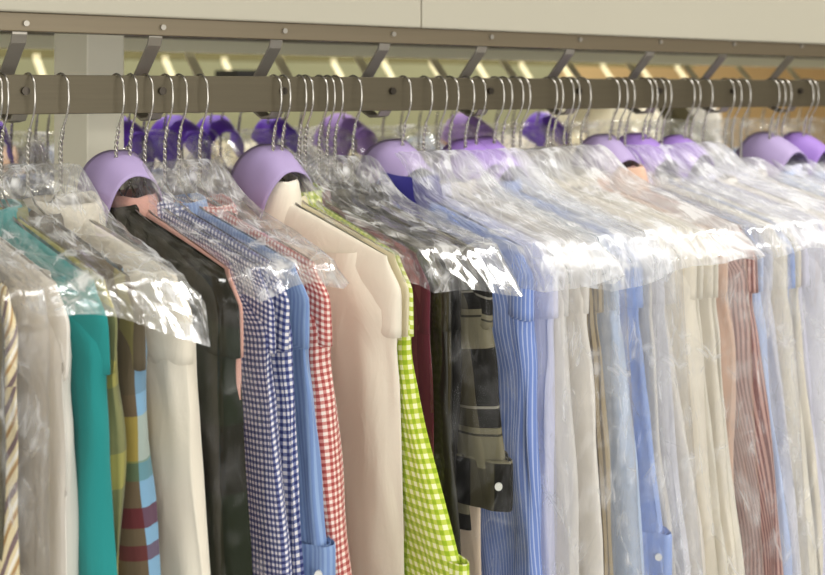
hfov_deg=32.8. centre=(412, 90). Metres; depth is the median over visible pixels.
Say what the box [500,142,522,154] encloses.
shirt
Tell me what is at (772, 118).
wire hanger
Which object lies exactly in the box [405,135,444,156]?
shirt
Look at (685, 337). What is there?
shirt
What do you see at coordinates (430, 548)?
shirt
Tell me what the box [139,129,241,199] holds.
film cover
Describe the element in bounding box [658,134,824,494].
shirt
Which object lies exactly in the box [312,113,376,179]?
shirt
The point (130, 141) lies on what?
wire hanger
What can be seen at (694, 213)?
film cover
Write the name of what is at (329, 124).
wire hanger
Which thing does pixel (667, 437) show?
shirt
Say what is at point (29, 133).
wire hanger
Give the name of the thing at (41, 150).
shirt
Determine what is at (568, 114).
wire hanger
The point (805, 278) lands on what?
shirt
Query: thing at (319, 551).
shirt
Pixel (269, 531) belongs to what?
shirt
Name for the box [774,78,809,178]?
wire hanger
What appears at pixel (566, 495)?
shirt
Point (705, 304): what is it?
shirt
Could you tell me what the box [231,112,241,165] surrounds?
wire hanger
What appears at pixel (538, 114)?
wire hanger
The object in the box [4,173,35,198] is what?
shirt
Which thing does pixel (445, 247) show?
film cover
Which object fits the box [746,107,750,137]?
wire hanger
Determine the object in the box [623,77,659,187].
wire hanger
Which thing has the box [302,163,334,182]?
shirt
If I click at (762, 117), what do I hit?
wire hanger
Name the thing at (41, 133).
film cover
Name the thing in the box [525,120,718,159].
film cover
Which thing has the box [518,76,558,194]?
wire hanger
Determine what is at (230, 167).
shirt
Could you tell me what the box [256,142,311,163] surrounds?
shirt
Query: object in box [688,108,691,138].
wire hanger
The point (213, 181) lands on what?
shirt
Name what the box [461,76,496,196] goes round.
wire hanger
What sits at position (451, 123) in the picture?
wire hanger
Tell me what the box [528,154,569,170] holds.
shirt
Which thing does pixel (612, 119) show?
wire hanger
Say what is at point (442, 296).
shirt
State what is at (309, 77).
wire hanger
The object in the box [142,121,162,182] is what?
wire hanger
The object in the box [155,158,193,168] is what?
shirt
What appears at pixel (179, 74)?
wire hanger
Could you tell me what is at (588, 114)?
wire hanger
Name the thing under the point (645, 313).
shirt
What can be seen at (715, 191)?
film cover
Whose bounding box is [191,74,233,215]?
wire hanger
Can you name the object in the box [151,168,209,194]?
shirt
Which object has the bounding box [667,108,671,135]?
wire hanger
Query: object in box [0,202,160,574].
shirt
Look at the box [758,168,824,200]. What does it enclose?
shirt
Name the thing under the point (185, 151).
shirt
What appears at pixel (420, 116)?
wire hanger
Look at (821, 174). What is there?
shirt
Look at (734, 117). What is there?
wire hanger
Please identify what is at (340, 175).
shirt
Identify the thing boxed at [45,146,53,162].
shirt
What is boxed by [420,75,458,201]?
wire hanger
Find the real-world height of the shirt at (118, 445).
0.671 m
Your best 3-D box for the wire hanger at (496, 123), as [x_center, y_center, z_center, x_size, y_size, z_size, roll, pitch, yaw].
[0.104,0.083,1.774,0.005,0.205,0.420,0,0,-42]
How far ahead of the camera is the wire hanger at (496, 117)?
2.44 m
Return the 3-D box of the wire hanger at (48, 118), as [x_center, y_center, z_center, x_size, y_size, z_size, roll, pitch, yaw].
[-0.513,0.083,1.970,0.005,0.205,0.420,0,0,-34]
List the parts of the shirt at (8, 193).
collar guard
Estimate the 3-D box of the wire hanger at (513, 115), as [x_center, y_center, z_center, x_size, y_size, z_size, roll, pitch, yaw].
[0.176,0.083,2.467,0.005,0.205,0.420,0,0,-39]
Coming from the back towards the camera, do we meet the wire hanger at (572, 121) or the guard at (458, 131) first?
the guard at (458, 131)
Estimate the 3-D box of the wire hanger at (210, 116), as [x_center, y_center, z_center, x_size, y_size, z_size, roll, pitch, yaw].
[-0.307,0.083,2.118,0.005,0.205,0.420,0,0,-36]
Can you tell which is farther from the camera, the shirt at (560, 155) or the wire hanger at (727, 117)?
the shirt at (560, 155)
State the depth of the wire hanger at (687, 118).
1.97 m
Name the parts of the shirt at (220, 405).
collar guard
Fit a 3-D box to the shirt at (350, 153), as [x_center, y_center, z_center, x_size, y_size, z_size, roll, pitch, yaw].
[-0.197,0.447,3.452,0.069,0.666,0.497,0,0,-34]
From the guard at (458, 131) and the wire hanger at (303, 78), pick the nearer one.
the wire hanger at (303, 78)
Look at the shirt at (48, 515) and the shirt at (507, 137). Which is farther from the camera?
the shirt at (507, 137)
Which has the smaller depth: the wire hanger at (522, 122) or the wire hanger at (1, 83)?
the wire hanger at (1, 83)
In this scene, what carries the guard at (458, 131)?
on the shirt
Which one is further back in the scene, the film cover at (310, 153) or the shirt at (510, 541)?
the film cover at (310, 153)
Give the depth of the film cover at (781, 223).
1.84 m
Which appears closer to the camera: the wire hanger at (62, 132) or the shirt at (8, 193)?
the wire hanger at (62, 132)
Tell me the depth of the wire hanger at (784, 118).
2.09 m
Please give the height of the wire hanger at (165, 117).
0.205 m
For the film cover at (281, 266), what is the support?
hanging from the wire hanger at (145, 141)
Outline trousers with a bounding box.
[460,506,481,574]
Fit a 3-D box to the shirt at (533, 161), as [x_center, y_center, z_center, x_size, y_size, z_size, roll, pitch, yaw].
[0.184,0.447,2.457,0.069,0.666,0.497,0,0,-38]
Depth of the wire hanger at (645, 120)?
1.92 m
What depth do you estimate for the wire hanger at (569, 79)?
1.84 m
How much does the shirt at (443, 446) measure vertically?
0.666 m
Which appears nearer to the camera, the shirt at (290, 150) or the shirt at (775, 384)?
the shirt at (775, 384)
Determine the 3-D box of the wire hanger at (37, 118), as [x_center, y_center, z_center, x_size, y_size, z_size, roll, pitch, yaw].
[-0.527,0.083,1.959,0.005,0.205,0.420,0,0,-37]
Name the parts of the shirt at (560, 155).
collar guard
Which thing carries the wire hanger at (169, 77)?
hanging from the clothes rack
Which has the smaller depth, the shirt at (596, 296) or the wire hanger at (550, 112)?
the shirt at (596, 296)
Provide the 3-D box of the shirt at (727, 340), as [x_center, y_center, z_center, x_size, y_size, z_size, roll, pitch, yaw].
[0.230,0.443,1.854,0.060,0.674,0.488,0,0,-41]
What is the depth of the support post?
1.69 m
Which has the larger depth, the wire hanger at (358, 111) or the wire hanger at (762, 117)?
the wire hanger at (762, 117)
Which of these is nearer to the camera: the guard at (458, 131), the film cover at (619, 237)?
the film cover at (619, 237)
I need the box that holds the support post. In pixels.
[54,33,123,194]
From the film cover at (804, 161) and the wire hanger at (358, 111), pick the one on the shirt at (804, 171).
the film cover at (804, 161)
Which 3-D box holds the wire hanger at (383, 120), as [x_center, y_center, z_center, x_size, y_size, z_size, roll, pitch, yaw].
[-0.049,0.083,2.305,0.005,0.205,0.420,0,0,-39]
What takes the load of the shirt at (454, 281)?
hanging from the wire hanger at (337, 124)
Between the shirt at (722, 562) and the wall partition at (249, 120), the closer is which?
the shirt at (722, 562)
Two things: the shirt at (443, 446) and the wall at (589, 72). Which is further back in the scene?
the wall at (589, 72)
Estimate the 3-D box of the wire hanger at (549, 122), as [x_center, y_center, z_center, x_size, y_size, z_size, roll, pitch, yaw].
[0.176,0.083,1.826,0.005,0.205,0.420,0,0,-43]
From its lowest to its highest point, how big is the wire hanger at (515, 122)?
0.205 m
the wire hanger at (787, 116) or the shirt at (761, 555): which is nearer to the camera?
the shirt at (761, 555)
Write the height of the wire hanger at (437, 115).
0.205 m
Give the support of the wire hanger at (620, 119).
hanging from the clothes rack
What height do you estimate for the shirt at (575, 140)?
0.666 m
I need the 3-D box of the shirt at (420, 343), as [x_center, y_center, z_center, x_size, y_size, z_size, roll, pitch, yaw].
[-0.122,0.443,1.607,0.049,0.674,0.477,0,0,-34]
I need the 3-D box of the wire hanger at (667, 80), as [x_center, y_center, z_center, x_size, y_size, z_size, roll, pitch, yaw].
[0.347,0.083,1.950,0.005,0.205,0.420,0,0,-39]
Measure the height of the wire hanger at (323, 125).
0.205 m
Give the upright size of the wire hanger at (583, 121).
0.205 m
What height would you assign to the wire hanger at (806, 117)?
0.205 m
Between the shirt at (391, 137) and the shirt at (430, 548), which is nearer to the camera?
the shirt at (430, 548)
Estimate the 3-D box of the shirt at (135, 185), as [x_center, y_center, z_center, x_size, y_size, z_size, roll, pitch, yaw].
[-0.425,0.447,2.016,0.069,0.666,0.497,0,0,-34]
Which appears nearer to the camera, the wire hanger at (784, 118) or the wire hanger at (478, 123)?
the wire hanger at (478, 123)
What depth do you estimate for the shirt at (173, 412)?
1.27 m
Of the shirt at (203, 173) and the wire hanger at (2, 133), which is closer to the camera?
the wire hanger at (2, 133)
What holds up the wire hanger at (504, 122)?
hanging from the clothes rack
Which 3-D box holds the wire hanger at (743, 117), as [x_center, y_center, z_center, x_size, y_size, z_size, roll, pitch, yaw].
[0.480,0.083,2.045,0.005,0.205,0.420,0,0,-41]
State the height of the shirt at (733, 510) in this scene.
0.678 m
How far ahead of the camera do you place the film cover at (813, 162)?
2.08 m
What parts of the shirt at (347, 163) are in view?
collar guard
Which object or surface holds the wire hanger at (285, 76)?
hanging from the clothes rack
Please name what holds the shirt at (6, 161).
hanging from the conveyor
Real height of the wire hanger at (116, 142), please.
0.205 m
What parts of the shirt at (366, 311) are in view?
collar guard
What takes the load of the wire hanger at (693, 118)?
hanging from the clothes rack
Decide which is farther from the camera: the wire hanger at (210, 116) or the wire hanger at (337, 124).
the wire hanger at (210, 116)
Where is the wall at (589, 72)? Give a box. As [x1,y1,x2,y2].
[560,65,824,148]
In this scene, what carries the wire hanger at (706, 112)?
hanging from the clothes rack
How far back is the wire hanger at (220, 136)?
2.13 m
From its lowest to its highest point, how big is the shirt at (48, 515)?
0.671 m
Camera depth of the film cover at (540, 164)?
1.60 m
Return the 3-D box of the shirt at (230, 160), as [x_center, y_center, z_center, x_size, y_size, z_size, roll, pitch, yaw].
[-0.465,0.447,3.258,0.069,0.666,0.497,0,0,-37]
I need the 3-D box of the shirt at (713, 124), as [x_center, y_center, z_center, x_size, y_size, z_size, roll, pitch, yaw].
[0.739,0.317,4.128,0.069,0.666,0.497,0,0,-34]
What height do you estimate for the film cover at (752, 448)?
0.566 m
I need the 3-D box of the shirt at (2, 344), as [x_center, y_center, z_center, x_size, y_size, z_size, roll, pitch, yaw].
[-0.457,0.447,1.367,0.050,0.666,0.474,0,0,-30]
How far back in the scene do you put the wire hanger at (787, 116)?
2.90 m
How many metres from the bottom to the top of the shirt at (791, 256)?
0.665 m
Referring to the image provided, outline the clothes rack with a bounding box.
[0,0,824,122]
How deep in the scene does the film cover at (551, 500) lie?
1.50 m
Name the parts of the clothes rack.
fascia panel, rail, fascia panel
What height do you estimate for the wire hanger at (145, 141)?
0.205 m
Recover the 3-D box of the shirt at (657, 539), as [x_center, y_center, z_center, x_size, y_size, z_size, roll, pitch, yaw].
[0.101,0.420,1.744,0.093,0.720,0.510,0,0,-42]
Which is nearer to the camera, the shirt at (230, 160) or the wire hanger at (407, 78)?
the wire hanger at (407, 78)
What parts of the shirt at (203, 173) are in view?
collar guard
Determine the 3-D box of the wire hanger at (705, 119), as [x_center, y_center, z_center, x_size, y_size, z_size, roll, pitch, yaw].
[0.415,0.083,1.998,0.005,0.205,0.420,0,0,-41]
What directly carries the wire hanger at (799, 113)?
hanging from the clothes rack
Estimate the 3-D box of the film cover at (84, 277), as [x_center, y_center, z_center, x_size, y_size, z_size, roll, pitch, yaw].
[-0.402,0.147,1.409,0.146,0.146,0.602,0,0,-36]
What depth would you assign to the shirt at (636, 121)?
3.95 m
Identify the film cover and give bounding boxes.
[0,163,209,346]
[0,248,41,574]
[12,134,51,197]
[14,132,137,182]
[122,159,345,300]
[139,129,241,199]
[176,128,350,194]
[232,155,515,291]
[288,125,434,183]
[356,150,622,291]
[413,123,568,166]
[447,147,671,289]
[467,179,635,562]
[509,144,764,272]
[518,180,702,574]
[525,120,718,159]
[535,164,756,574]
[626,141,824,255]
[649,172,800,556]
[681,118,823,159]
[691,191,824,545]
[715,157,824,207]
[774,155,824,194]
[809,156,824,178]
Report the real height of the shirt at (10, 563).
0.667 m
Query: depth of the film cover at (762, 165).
1.99 m
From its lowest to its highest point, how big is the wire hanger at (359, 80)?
0.205 m
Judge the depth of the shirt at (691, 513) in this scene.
1.62 m
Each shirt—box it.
[0,121,16,198]
[0,199,117,574]
[0,199,126,571]
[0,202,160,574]
[0,237,78,574]
[0,279,19,574]
[0,310,5,560]
[2,144,33,174]
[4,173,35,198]
[15,144,53,173]
[15,172,53,195]
[23,190,210,574]
[25,174,53,180]
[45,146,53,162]
[77,149,252,574]
[111,186,243,399]
[124,178,138,188]
[148,115,219,194]
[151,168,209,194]
[152,168,180,194]
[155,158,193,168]
[157,192,291,574]
[162,196,303,574]
[163,193,335,574]
[173,193,351,574]
[180,143,220,168]
[189,166,242,203]
[197,115,243,174]
[211,140,238,165]
[226,139,256,151]
[228,144,403,574]
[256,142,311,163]
[286,138,340,163]
[301,183,469,574]
[301,191,408,536]
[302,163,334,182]
[307,162,363,184]
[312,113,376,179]
[315,181,450,411]
[317,183,433,455]
[329,183,512,530]
[331,197,460,554]
[346,148,361,161]
[351,187,461,480]
[355,139,541,574]
[377,135,435,158]
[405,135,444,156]
[426,158,434,167]
[431,138,671,574]
[437,139,447,145]
[439,176,557,574]
[440,179,603,574]
[446,178,578,574]
[473,136,675,574]
[478,185,613,574]
[492,186,643,574]
[496,133,559,155]
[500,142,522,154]
[511,175,690,574]
[518,156,547,172]
[522,112,568,165]
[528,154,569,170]
[528,174,705,574]
[540,172,728,574]
[544,138,576,154]
[546,108,661,141]
[546,167,744,574]
[548,175,717,574]
[550,173,736,574]
[568,134,783,574]
[571,131,585,145]
[597,173,735,492]
[620,132,817,574]
[647,171,801,574]
[650,187,791,574]
[652,176,794,298]
[656,108,694,140]
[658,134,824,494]
[667,175,824,574]
[670,175,822,574]
[687,170,824,235]
[688,107,723,149]
[705,149,728,161]
[710,154,726,164]
[715,162,824,204]
[717,165,824,210]
[717,173,824,228]
[722,148,737,157]
[732,131,824,182]
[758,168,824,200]
[778,170,824,196]
[782,160,824,184]
[783,131,824,180]
[814,161,824,170]
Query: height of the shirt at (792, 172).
0.670 m
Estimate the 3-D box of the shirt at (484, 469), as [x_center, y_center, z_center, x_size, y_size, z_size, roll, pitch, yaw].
[-0.059,0.289,1.635,0.074,0.361,0.507,0,0,-40]
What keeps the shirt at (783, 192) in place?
hanging from the wire hanger at (727, 117)
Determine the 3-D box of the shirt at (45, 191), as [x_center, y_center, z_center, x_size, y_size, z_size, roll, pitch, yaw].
[-0.520,0.447,1.948,0.069,0.666,0.497,0,0,-36]
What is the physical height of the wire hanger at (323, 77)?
0.205 m
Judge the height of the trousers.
0.584 m
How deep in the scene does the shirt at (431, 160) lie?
2.36 m
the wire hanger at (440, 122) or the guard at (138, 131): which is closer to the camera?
the wire hanger at (440, 122)
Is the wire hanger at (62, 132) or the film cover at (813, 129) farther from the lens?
the film cover at (813, 129)
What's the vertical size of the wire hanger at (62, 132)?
0.205 m
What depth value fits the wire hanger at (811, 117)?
2.13 m
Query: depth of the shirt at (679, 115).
3.92 m
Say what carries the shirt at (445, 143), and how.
hanging from the conveyor
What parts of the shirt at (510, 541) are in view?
collar guard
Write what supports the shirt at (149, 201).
hanging from the wire hanger at (130, 141)
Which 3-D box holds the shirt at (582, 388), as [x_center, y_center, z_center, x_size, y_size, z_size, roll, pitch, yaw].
[0.053,0.441,1.723,0.057,0.677,0.499,0,0,-38]
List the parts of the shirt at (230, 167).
collar guard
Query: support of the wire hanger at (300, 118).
hanging from the clothes rack
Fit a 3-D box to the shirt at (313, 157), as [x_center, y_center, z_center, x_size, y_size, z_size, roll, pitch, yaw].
[-0.267,0.447,3.401,0.069,0.666,0.497,0,0,-33]
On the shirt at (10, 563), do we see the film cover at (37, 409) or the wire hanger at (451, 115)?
the film cover at (37, 409)
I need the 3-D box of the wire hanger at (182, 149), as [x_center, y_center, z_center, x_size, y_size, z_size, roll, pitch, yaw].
[-0.344,0.083,2.092,0.005,0.205,0.420,0,0,-32]
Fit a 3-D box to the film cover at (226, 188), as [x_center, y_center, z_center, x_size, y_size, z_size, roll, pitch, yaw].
[-0.245,0.148,2.162,0.197,0.186,0.618,0,0,-36]
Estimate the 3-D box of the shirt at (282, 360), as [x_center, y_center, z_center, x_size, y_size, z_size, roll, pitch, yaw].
[-0.257,0.447,1.494,0.054,0.666,0.504,0,0,-36]
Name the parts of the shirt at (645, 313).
collar guard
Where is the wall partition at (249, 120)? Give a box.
[0,48,559,147]
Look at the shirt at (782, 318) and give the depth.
1.74 m
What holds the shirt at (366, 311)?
hanging from the wire hanger at (274, 133)
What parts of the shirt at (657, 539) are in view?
collar guard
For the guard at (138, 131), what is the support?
on the shirt
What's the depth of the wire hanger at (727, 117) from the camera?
2.02 m
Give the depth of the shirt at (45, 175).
1.96 m
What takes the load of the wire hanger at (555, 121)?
hanging from the clothes rack
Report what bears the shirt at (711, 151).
hanging from the wire hanger at (706, 112)
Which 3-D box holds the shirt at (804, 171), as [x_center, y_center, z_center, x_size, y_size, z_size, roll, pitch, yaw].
[0.552,0.420,2.081,0.088,0.719,0.497,0,0,-39]
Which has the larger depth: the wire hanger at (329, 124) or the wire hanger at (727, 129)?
the wire hanger at (727, 129)
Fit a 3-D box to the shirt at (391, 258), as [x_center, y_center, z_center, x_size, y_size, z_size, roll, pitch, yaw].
[-0.142,0.446,1.584,0.050,0.667,0.494,0,0,-38]
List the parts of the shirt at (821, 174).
collar guard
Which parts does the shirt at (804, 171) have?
collar guard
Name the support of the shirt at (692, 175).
hanging from the wire hanger at (693, 118)
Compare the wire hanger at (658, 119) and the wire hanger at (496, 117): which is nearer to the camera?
the wire hanger at (658, 119)
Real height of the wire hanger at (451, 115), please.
0.205 m
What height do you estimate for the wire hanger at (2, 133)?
0.205 m
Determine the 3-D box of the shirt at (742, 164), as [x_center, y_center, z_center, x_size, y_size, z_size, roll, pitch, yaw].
[0.473,0.442,2.025,0.055,0.676,0.498,0,0,-44]
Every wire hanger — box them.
[0,72,29,225]
[0,76,30,233]
[8,123,25,188]
[21,72,59,227]
[30,114,53,186]
[39,114,53,175]
[48,72,98,226]
[113,73,153,224]
[123,73,159,219]
[137,73,177,217]
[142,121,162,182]
[155,113,186,181]
[160,73,199,218]
[170,73,213,216]
[176,114,197,178]
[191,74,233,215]
[202,113,228,178]
[212,112,231,171]
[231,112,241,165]
[270,74,310,213]
[279,74,313,208]
[295,74,328,209]
[296,112,312,169]
[302,74,334,206]
[313,75,351,206]
[315,115,345,174]
[321,75,357,206]
[327,75,365,205]
[346,75,388,205]
[349,111,360,161]
[381,117,385,140]
[399,75,437,203]
[399,111,403,138]
[417,110,431,164]
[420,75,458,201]
[427,111,438,158]
[434,75,473,201]
[444,76,483,198]
[449,110,453,139]
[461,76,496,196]
[472,76,512,197]
[490,76,531,196]
[494,110,498,138]
[499,76,537,194]
[509,76,548,193]
[509,109,538,166]
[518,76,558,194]
[527,109,559,163]
[539,76,587,194]
[543,112,562,158]
[545,76,582,189]
[557,77,600,191]
[560,114,573,153]
[564,77,603,189]
[576,77,616,190]
[586,110,589,137]
[605,77,648,190]
[615,77,653,188]
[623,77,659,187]
[639,77,678,187]
[646,77,681,185]
[652,77,689,185]
[660,77,696,185]
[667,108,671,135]
[681,78,722,185]
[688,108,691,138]
[689,78,724,183]
[699,78,738,183]
[700,111,720,153]
[717,78,762,183]
[720,107,736,149]
[725,78,766,181]
[737,78,774,180]
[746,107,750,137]
[761,107,765,130]
[765,78,802,178]
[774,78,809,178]
[780,78,815,178]
[786,111,789,133]
[797,107,801,130]
[800,78,815,166]
[807,79,820,166]
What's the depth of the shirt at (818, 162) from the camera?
2.11 m
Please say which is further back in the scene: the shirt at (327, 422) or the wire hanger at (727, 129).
the wire hanger at (727, 129)
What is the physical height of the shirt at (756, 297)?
0.674 m
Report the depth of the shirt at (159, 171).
2.01 m
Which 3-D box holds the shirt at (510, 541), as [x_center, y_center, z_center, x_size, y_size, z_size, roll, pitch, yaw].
[-0.006,0.419,1.683,0.075,0.722,0.488,0,0,-37]
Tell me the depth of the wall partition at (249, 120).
4.08 m
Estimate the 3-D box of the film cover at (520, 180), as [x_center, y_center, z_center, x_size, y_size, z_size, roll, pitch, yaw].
[0.110,0.380,1.778,0.115,0.568,0.610,0,0,-36]
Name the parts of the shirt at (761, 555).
collar guard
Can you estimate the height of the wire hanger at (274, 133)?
0.205 m
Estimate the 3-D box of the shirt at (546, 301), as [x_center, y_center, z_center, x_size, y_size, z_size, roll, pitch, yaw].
[0.014,0.442,1.708,0.062,0.675,0.472,0,0,-33]
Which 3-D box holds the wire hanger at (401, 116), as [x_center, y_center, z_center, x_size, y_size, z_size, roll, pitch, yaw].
[-0.020,0.083,2.326,0.005,0.205,0.420,0,0,-38]
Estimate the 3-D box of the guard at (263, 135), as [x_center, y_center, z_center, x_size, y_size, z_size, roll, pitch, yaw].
[-0.211,0.068,2.187,0.054,0.059,0.065,0,0,-44]
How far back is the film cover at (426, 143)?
2.40 m
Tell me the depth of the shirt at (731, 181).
1.92 m
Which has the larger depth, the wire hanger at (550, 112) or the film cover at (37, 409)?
the wire hanger at (550, 112)
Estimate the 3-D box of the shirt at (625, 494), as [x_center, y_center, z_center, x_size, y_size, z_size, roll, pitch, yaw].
[0.092,0.446,1.743,0.058,0.667,0.510,0,0,-43]
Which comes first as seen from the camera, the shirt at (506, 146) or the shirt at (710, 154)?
the shirt at (710, 154)
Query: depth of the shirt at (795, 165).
2.06 m
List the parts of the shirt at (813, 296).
collar guard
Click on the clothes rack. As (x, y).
(782, 34)
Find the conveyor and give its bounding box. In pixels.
[0,48,694,77]
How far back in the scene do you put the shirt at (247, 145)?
3.29 m
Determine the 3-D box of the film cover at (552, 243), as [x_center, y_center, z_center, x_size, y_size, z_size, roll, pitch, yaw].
[0.018,0.141,1.712,0.131,0.138,0.582,0,0,-36]
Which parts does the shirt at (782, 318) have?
collar guard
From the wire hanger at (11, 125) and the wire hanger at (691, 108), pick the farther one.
the wire hanger at (691, 108)
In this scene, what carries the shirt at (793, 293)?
hanging from the wire hanger at (658, 119)
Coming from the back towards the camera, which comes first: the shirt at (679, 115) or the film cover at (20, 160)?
the shirt at (679, 115)
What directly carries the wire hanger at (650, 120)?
hanging from the clothes rack
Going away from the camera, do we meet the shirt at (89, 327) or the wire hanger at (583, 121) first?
the shirt at (89, 327)
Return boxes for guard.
[124,116,154,170]
[251,118,297,152]
[441,113,493,142]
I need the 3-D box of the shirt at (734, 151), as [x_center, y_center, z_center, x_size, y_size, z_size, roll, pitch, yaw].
[0.636,0.447,2.783,0.069,0.666,0.497,0,0,-33]
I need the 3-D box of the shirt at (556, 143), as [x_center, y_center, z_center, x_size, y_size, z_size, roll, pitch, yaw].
[0.359,0.447,3.854,0.069,0.666,0.497,0,0,-34]
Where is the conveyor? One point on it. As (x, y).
(36, 54)
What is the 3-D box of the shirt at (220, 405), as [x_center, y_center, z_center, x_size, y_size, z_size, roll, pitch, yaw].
[-0.294,0.421,1.467,0.082,0.718,0.500,0,0,-40]

